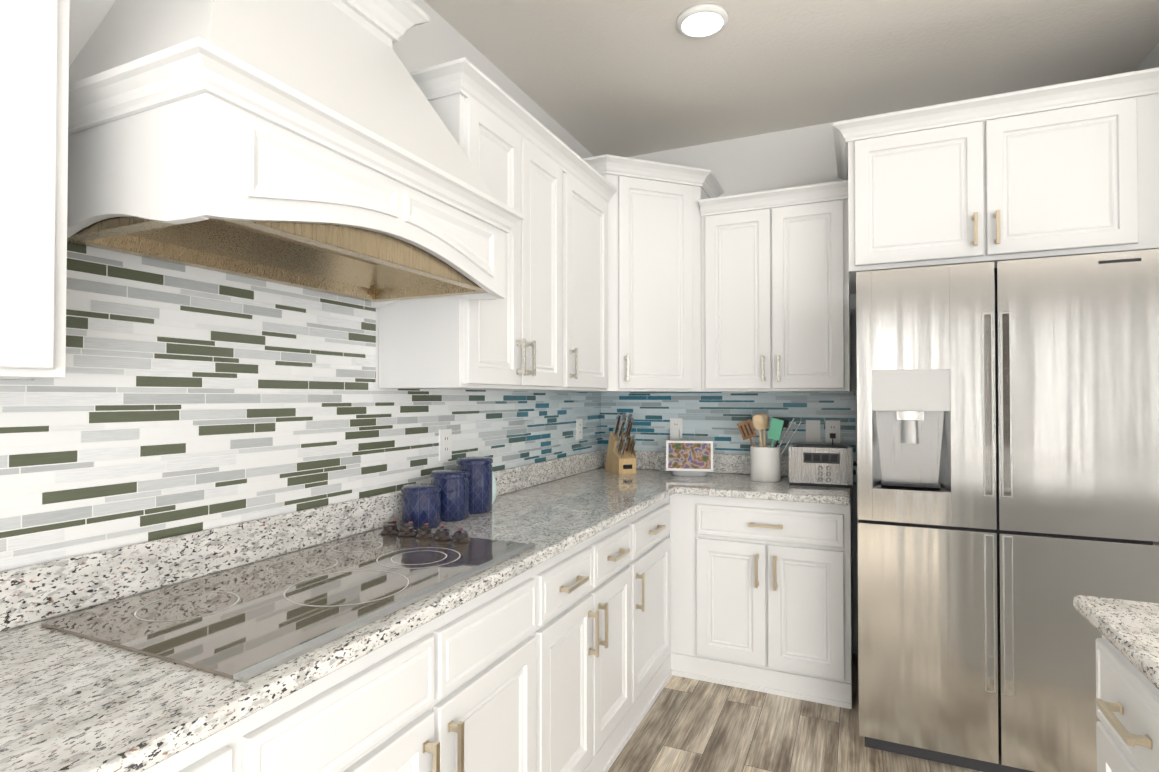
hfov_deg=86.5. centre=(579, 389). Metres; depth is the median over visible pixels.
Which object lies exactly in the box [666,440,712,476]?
smart display
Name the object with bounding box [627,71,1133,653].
wall
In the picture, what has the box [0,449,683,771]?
countertop
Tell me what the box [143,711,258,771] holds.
base cabinet
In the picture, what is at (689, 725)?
floor
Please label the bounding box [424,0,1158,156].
ceiling
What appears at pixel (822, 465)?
toaster
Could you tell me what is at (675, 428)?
electrical outlet
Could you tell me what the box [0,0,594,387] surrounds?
wall
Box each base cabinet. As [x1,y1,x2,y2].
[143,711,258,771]
[259,560,546,771]
[547,512,638,771]
[639,494,674,723]
[675,489,852,708]
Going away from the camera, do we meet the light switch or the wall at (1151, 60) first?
the wall at (1151, 60)
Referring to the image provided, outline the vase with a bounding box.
[492,471,496,504]
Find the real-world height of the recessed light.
0.022 m
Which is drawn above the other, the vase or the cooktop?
the vase
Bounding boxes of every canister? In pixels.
[401,483,440,529]
[430,469,469,521]
[456,456,492,513]
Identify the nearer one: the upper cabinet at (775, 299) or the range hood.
the range hood
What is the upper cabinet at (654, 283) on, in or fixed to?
attached to the wall at (783, 159)
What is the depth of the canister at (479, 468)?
2.24 m
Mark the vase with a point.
(494, 490)
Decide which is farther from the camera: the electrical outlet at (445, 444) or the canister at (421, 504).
the electrical outlet at (445, 444)
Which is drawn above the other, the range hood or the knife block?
the range hood
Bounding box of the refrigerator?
[856,249,1158,771]
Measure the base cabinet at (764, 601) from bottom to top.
0.864 m
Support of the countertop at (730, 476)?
on the base cabinet at (764, 601)
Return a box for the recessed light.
[677,3,727,37]
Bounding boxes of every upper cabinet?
[0,0,69,378]
[379,73,570,390]
[554,154,723,391]
[571,161,614,390]
[699,180,850,391]
[833,67,1158,293]
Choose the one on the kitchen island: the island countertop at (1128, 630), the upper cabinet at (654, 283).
the island countertop at (1128, 630)
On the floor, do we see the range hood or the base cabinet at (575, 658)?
the base cabinet at (575, 658)
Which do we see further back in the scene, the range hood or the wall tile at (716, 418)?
the wall tile at (716, 418)
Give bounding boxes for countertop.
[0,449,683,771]
[684,453,851,504]
[1073,595,1158,688]
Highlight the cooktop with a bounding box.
[41,520,534,681]
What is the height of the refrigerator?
1.800 m
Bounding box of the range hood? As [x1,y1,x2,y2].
[67,0,524,307]
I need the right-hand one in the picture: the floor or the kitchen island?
the kitchen island
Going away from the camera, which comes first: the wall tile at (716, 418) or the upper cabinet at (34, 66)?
the upper cabinet at (34, 66)
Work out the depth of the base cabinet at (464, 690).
1.32 m
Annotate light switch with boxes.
[806,420,819,441]
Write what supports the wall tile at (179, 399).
attached to the wall at (437, 39)
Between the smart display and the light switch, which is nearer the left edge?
the smart display
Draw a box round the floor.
[608,653,981,771]
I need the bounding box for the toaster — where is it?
[789,444,856,487]
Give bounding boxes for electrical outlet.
[439,429,451,460]
[576,419,582,439]
[670,418,681,439]
[825,420,839,444]
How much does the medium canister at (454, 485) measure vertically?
0.169 m
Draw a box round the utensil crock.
[737,413,801,481]
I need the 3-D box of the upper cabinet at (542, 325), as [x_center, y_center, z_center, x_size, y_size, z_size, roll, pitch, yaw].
[-0.362,-0.474,2.296,0.340,0.944,0.710,0,-1,24]
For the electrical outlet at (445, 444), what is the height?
0.116 m
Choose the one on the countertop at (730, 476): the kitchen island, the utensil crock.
the utensil crock
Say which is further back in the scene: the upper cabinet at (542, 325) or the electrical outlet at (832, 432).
the electrical outlet at (832, 432)
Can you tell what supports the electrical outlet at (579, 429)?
attached to the wall tile at (179, 399)
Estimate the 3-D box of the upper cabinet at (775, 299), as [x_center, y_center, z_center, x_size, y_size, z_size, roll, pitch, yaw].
[1.011,-0.482,3.188,0.706,0.985,0.378,0,-1,24]
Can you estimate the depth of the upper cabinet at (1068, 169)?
2.40 m
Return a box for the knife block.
[605,414,635,473]
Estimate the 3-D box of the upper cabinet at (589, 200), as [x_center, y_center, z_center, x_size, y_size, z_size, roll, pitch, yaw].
[-0.110,-0.466,2.853,0.340,0.944,0.513,0,-1,24]
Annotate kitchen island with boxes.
[1096,635,1158,771]
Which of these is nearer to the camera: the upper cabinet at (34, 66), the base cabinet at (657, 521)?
the upper cabinet at (34, 66)
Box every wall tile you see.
[0,242,600,570]
[601,391,855,486]
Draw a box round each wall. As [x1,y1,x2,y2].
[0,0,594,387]
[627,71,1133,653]
[1135,43,1158,542]

